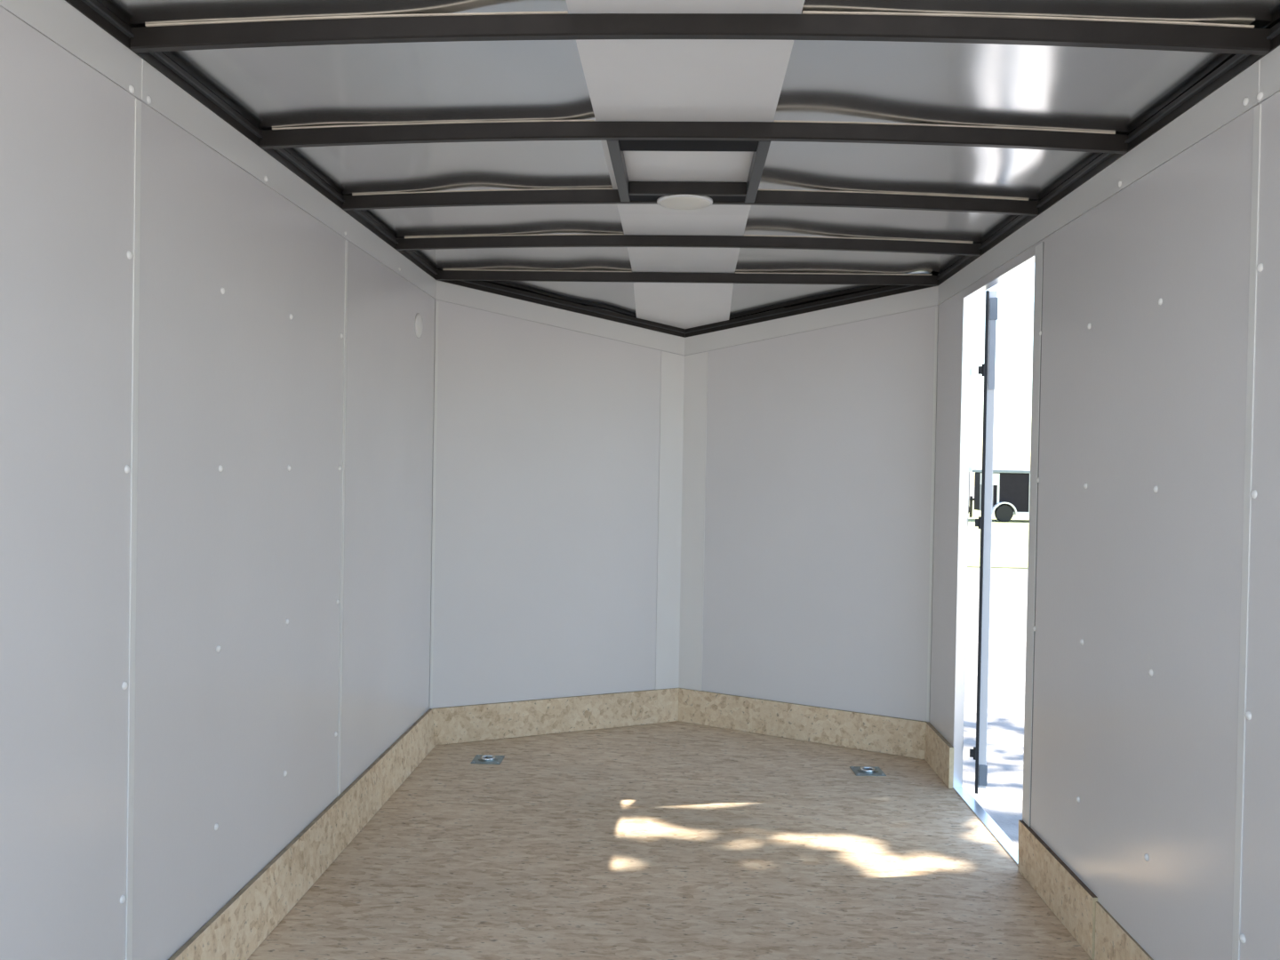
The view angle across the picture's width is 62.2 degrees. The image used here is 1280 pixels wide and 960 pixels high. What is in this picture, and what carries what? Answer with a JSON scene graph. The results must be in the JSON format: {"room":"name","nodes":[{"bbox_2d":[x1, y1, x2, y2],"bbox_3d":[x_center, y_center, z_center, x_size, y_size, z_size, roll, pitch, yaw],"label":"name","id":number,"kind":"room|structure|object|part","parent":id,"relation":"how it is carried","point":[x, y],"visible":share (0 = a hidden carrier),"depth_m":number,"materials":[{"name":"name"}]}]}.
{"room":"cargo trailer interior","nodes":[
{"label":"cargo trailer interior","id":0,"kind":"room"},
{"bbox_2d":[0,6,435,959],"bbox_3d":[-0.949,0.182,2.277,0.042,2.070,4.170,1,1,2],"label":"wall","id":1,"kind":"structure","parent":0,"point":[217,405],"depth_m":2.13,"materials":[{"name":"white metal"}]},
{"bbox_3d":[-0.984,0.219,1.084,0.004,1.827,1.781,1,1,2],"label":"panel","id":2,"kind":"part","parent":1,"relation":"part of","materials":[{"name":"white metal"}]},
{"bbox_2d":[0,0,436,298],"bbox_3d":[-0.916,-0.749,2.253,0.011,0.078,4.149,1,1,2],"label":"trim","id":3,"kind":"structure","parent":1,"relation":"attached to","point":[58,20],"depth_m":2.15,"materials":[{"name":"white metal"}]},
{"bbox_3d":[-0.924,0.199,2.583,0.004,1.827,1.217,1,1,2],"label":"panel","id":4,"kind":"part","parent":1,"relation":"part of","materials":[{"name":"white metal"}]},
{"bbox_2d":[64,0,437,279],"bbox_3d":[-0.925,-0.807,2.251,0.043,0.038,4.146,1,1,2],"label":"rail","id":5,"kind":"object","parent":1,"relation":"attached to","point":[93,10],"visible":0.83,"depth_m":2.31,"materials":[{"name":"black metal"}]},
{"bbox_2d":[168,708,435,959],"bbox_3d":[-0.934,1.041,2.278,0.030,0.152,4.150,1,1,2],"label":"baseboard","id":6,"kind":"structure","parent":1,"relation":"attached to","point":[236,932],"depth_m":2.85,"materials":[{"name":"beige wood"}]},
{"bbox_3d":[-0.876,0.183,3.766,0.004,1.827,1.146,1,1,2],"label":"panel","id":7,"kind":"part","parent":1,"relation":"part of","materials":[{"name":"white metal"}]},
{"bbox_2d":[415,313,422,337],"bbox_3d":[-0.844,-0.590,4.050,0.009,0.092,0.092,1,1,2],"label":"round cap","id":8,"kind":"object","parent":1,"relation":"attached to","point":[418,319],"visible":1,"depth_m":4.03,"materials":[{"name":"white plastic"}]},
{"bbox_2d":[429,281,685,708],"bbox_3d":[-0.329,0.161,4.607,1.172,1.990,0.038,1,1,-26],"label":"wall","id":9,"kind":"structure","parent":0,"point":[546,440],"depth_m":4.54,"materials":[{"name":"white metal"}]},
{"bbox_2d":[432,688,678,744],"bbox_3d":[-0.337,1.019,4.597,1.142,0.150,0.014,1,1,-26],"label":"baseboard","id":10,"kind":"structure","parent":9,"relation":"attached to","point":[522,718],"depth_m":4.57,"materials":[{"name":"beige wood"}]},
{"bbox_2d":[435,280,684,355],"bbox_3d":[-0.315,-0.691,4.578,1.156,0.237,0.006,1,1,-26],"label":"trim","id":11,"kind":"structure","parent":9,"relation":"attached to","point":[445,292],"depth_m":4.56,"materials":[{"name":"white metal"}]},
{"bbox_2d":[437,280,685,337],"bbox_3d":[-0.308,-0.751,4.587,1.160,0.195,0.041,1,1,-26],"label":"rail","id":12,"kind":"object","parent":9,"relation":"attached to","point":[480,285],"visible":0.96,"depth_m":4.57,"materials":[{"name":"black metal"}]},
{"bbox_2d":[655,351,707,690],"bbox_3d":[0.188,0.191,4.809,0.211,1.542,0.059,1,1,2],"label":"trim","id":13,"kind":"structure","parent":9,"relation":"attached to","point":[684,380],"depth_m":4.81,"materials":[{"name":"white metal"}]},
{"bbox_2d":[247,720,1094,959],"bbox_3d":[0.062,1.162,2.525,2.064,0.060,4.719,1,1,2],"label":"floor","id":14,"kind":"structure","parent":0,"point":[676,840],"depth_m":3.10,"materials":[{"name":"beige wood"}]},
{"bbox_2d":[470,754,504,764],"bbox_3d":[-0.596,1.091,4.154,0.114,0.013,0.114,1,1,2],"label":"plate","id":15,"kind":"object","parent":14,"relation":"on","point":[486,759],"visible":1,"depth_m":4.14,"materials":[{"name":"metal"}]},
{"bbox_2d":[477,757,497,761],"bbox_3d":[-0.596,1.095,4.154,0.080,0.002,0.080,1,1,2],"label":"ring","id":16,"kind":"object","parent":15,"relation":"on","point":[479,759],"depth_m":4.13,"materials":[{"name":"metal"}]},
{"bbox_2d":[849,766,886,775],"bbox_3d":[0.878,1.118,4.088,0.114,0.013,0.114,1,1,-2],"label":"ring","id":17,"kind":"object","parent":14,"relation":"on","point":[859,771],"visible":1,"depth_m":4.07,"materials":[{"name":"metal"}]},
{"bbox_2d":[856,768,878,773],"bbox_3d":[0.878,1.123,4.088,0.080,0.002,0.080,1,1,-2],"label":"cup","id":18,"kind":"object","parent":17,"relation":"on","point":[859,770],"depth_m":4.07,"materials":[{"name":"metal"}]},
{"bbox_2d":[96,0,1279,319],"bbox_3d":[0.109,-0.754,2.491,2.072,0.206,4.707,1,1,2],"label":"ceiling","id":19,"kind":"structure","parent":0,"point":[1093,89],"depth_m":2.37,"materials":[{"name":"silver metal"}]},
{"bbox_2d":[565,0,804,328],"bbox_3d":[0.102,-0.746,2.480,0.412,0.183,4.683,1,1,2],"label":"ceiling strip","id":20,"kind":"object","parent":19,"relation":"attached to","point":[650,80],"visible":0.69,"depth_m":2.37,"materials":[{"name":"white metal"}]},
{"bbox_2d":[435,269,939,285],"bbox_3d":[0.181,-0.816,4.268,2.020,0.040,0.030,1,1,2],"label":"bow","id":21,"kind":"object","parent":19,"relation":"attached to","point":[458,275],"visible":1,"depth_m":4.26,"materials":[{"name":"black paint"}]},
{"bbox_2d":[396,233,981,255],"bbox_3d":[0.158,-0.818,3.673,2.020,0.060,0.030,1,1,2],"label":"bow","id":22,"kind":"object","parent":19,"relation":"attached to","point":[554,240],"visible":1,"depth_m":3.66,"materials":[{"name":"black paint"}]},
{"bbox_2d":[342,187,1039,215],"bbox_3d":[0.134,-0.813,3.089,2.020,0.066,0.030,1,1,2],"label":"bow","id":23,"kind":"object","parent":19,"relation":"attached to","point":[595,196],"visible":0.94,"depth_m":3.08,"materials":[{"name":"black paint"}]},
{"bbox_2d":[606,140,770,202],"bbox_3d":[0.126,-0.820,2.787,0.388,0.036,0.585,1,1,2],"label":"vent frame","id":24,"kind":"object","parent":23,"relation":"attached to","point":[746,192],"visible":0.84,"depth_m":2.83,"materials":[{"name":"grey metal"}]},
{"bbox_2d":[656,194,712,209],"bbox_3d":[0.130,-0.802,3.072,0.162,0.016,0.162,1,1,2],"label":"dome light","id":25,"kind":"object","parent":24,"relation":"attached to","point":[676,202],"visible":1,"depth_m":3.04,"materials":[{"name":"white plastic"}]},
{"bbox_3d":[0.136,-0.812,3.043,0.332,0.006,0.072,1,1,2],"label":"backing plate","id":26,"kind":"part","parent":24,"relation":"part of","materials":[{"name":"black metal"}]},
{"bbox_3d":[0.116,-0.806,2.542,0.332,0.006,0.095,1,1,2],"label":"backing plate","id":27,"kind":"part","parent":24,"relation":"part of","materials":[{"name":"black metal"}]},
{"bbox_2d":[259,120,1127,153],"bbox_3d":[0.110,-0.805,2.479,2.020,0.066,0.030,1,1,2],"label":"bow","id":28,"kind":"object","parent":19,"relation":"attached to","point":[522,130],"visible":1,"depth_m":2.47,"materials":[{"name":"black paint"}]},
{"bbox_2d":[129,10,1271,55],"bbox_3d":[0.086,-0.797,1.890,2.020,0.066,0.030,1,1,2],"label":"bow","id":29,"kind":"object","parent":19,"relation":"attached to","point":[810,25],"visible":1,"depth_m":1.88,"materials":[{"name":"black paint"}]},
{"bbox_2d":[684,288,938,721],"bbox_3d":[0.685,0.179,4.567,1.165,1.990,0.037,1,1,30],"label":"wall","id":30,"kind":"structure","parent":0,"point":[820,447],"depth_m":4.49,"materials":[{"name":"white metal"}]},
{"bbox_2d":[678,688,925,759],"bbox_3d":[0.661,1.037,4.557,1.136,0.150,0.014,1,1,30],"label":"baseboard","id":31,"kind":"structure","parent":30,"relation":"attached to","point":[897,736],"depth_m":4.52,"materials":[{"name":"beige wood"}]},
{"bbox_2d":[684,285,938,355],"bbox_3d":[0.700,-0.673,4.538,1.149,0.237,0.006,1,1,30],"label":"trim","id":32,"kind":"structure","parent":30,"relation":"attached to","point":[927,297],"depth_m":4.51,"materials":[{"name":"white metal"}]},
{"bbox_2d":[685,285,937,337],"bbox_3d":[0.696,-0.733,4.547,1.154,0.195,0.041,1,1,30],"label":"rail","id":33,"kind":"object","parent":30,"relation":"attached to","point":[884,292],"visible":0.96,"depth_m":4.53,"materials":[{"name":"black metal"}]},
{"bbox_2d":[1017,819,1097,959],"bbox_3d":[1.100,1.071,2.818,0.012,0.148,0.559,1,1,2],"label":"baseboard","id":34,"kind":"structure","parent":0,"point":[1066,895],"depth_m":2.76,"materials":[{"name":"beige wood"}]},
{"bbox_2d":[929,90,1279,959],"bbox_3d":[1.112,0.220,2.195,0.042,2.070,4.170,1,1,2],"label":"wall","id":35,"kind":"structure","parent":0,"point":[1156,781],"depth_m":2.23,"materials":[{"name":"white metal"}]},
{"bbox_2d":[924,721,953,788],"bbox_3d":[1.149,1.053,4.077,0.016,0.150,0.390,1,1,2],"label":"baseboard","id":36,"kind":"structure","parent":35,"relation":"attached to","point":[939,751],"depth_m":4.03,"materials":[{"name":"beige wood"}]},
{"bbox_3d":[1.158,0.221,3.671,0.004,1.827,1.173,1,1,2],"label":"panel","id":37,"kind":"part","parent":35,"relation":"part of","materials":[{"name":"white metal"}]},
{"bbox_2d":[969,290,998,793],"bbox_3d":[1.359,0.224,4.188,0.062,1.815,0.786,1,1,18],"label":"door","id":38,"kind":"structure","parent":35,"relation":"in","point":[988,370],"depth_m":3.82,"materials":[{"name":"white metal"}]},
{"bbox_2d":[952,241,1043,865],"bbox_3d":[1.168,0.234,3.449,0.048,1.832,0.864,1,1,2],"label":"door frame","id":39,"kind":"structure","parent":35,"relation":"attached to","point":[992,827],"depth_m":3.38,"materials":[{"name":"metal"}]},
{"bbox_3d":[1.132,0.158,3.053,0.005,1.670,0.062,1,1,2],"label":"edge trim","id":40,"kind":"part","parent":39,"relation":"part of","materials":[{"name":"white metal"}]},
{"bbox_2d":[936,22,1279,285],"bbox_3d":[1.123,-0.770,2.170,0.043,0.038,4.146,1,1,2],"label":"rail","id":41,"kind":"object","parent":35,"relation":"attached to","point":[1238,63],"visible":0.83,"depth_m":2.35,"materials":[{"name":"black metal"}]},
{"bbox_2d":[937,45,1279,304],"bbox_3d":[1.111,-0.712,2.172,0.011,0.077,4.149,1,1,2],"label":"trim","id":42,"kind":"structure","parent":35,"relation":"attached to","point":[1259,82],"depth_m":2.36,"materials":[{"name":"white metal"}]},
{"bbox_2d":[1094,901,1153,959],"bbox_3d":[1.044,1.095,1.331,0.006,0.140,2.413,1,1,2],"label":"baseboard","id":43,"kind":"structure","parent":35,"relation":"attached to","point":[1112,941],"depth_m":2.44,"materials":[{"name":"beige wood"}]},
{"bbox_3d":[1.111,0.237,2.492,0.004,1.827,1.185,1,1,2],"label":"panel","id":44,"kind":"part","parent":35,"relation":"part of","materials":[{"name":"white metal"}]},
{"bbox_3d":[1.051,0.256,1.006,0.004,1.827,1.787,1,1,2],"label":"panel","id":45,"kind":"part","parent":35,"relation":"part of","materials":[{"name":"white metal"}]},
{"label":"outside","id":46,"kind":"structure","parent":0,"visible":0},
{"bbox_2d":[962,486,1027,848],"bbox_3d":[16.558,1.506,39.391,150.000,0.200,160.000,1,1,2],"label":"ground","id":47,"kind":"structure","parent":46,"point":[1001,799],"depth_m":7.92,"materials":[{"name":"white concrete"}]},
{"bbox_2d":[967,500,1029,568],"bbox_3d":[11.528,1.317,38.663,60.000,0.020,41.854,1,1,2],"label":"lawn","id":48,"kind":"structure","parent":47,"relation":"on","point":[1010,539],"depth_m":24.53,"materials":[{"name":"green plant"}]},
{"bbox_2d":[968,466,974,517],"bbox_3d":[10.992,0.310,38.448,1.810,1.980,1.980,1,1,2],"label":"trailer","id":49,"kind":"object","parent":48,"relation":"on","point":[971,499],"visible":0.09,"depth_m":37.62,"materials":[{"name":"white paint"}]},
{"bbox_3d":[11.783,0.950,37.724,0.070,0.750,0.100,1,1,2],"label":"jack post","id":50,"kind":"part","parent":49,"relation":"part of","materials":[{"name":"black metal"}]},
{"bbox_2d":[972,469,1030,521],"bbox_3d":[13.187,0.533,35.345,3.670,1.700,2.030,1,1,2],"label":"trailer","id":51,"kind":"object","parent":48,"relation":"on","point":[1011,488],"visible":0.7,"depth_m":34.54,"materials":[{"name":"paint"}]},
{"bbox_3d":[11.569,-0.032,35.057,0.340,0.380,1.020,1,1,2],"label":"panel","id":52,"kind":"part","parent":51,"relation":"part of","materials":[{"name":"white paint"}]},
{"bbox_3d":[11.692,0.601,35.055,0.070,0.880,1.030,1,1,2],"label":"corner post","id":53,"kind":"part","parent":51,"relation":"part of","materials":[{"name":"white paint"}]},
{"bbox_3d":[13.372,1.111,34.990,2.950,0.120,1.040,1,1,2],"label":"rail","id":54,"kind":"part","parent":51,"relation":"part of","materials":[{"name":"white paint"}]},
{"bbox_3d":[12.715,0.423,34.762,0.070,1.280,0.530,1,1,2],"label":"corner post","id":55,"kind":"part","parent":51,"relation":"part of","materials":[{"name":"white metal"}]}
]}

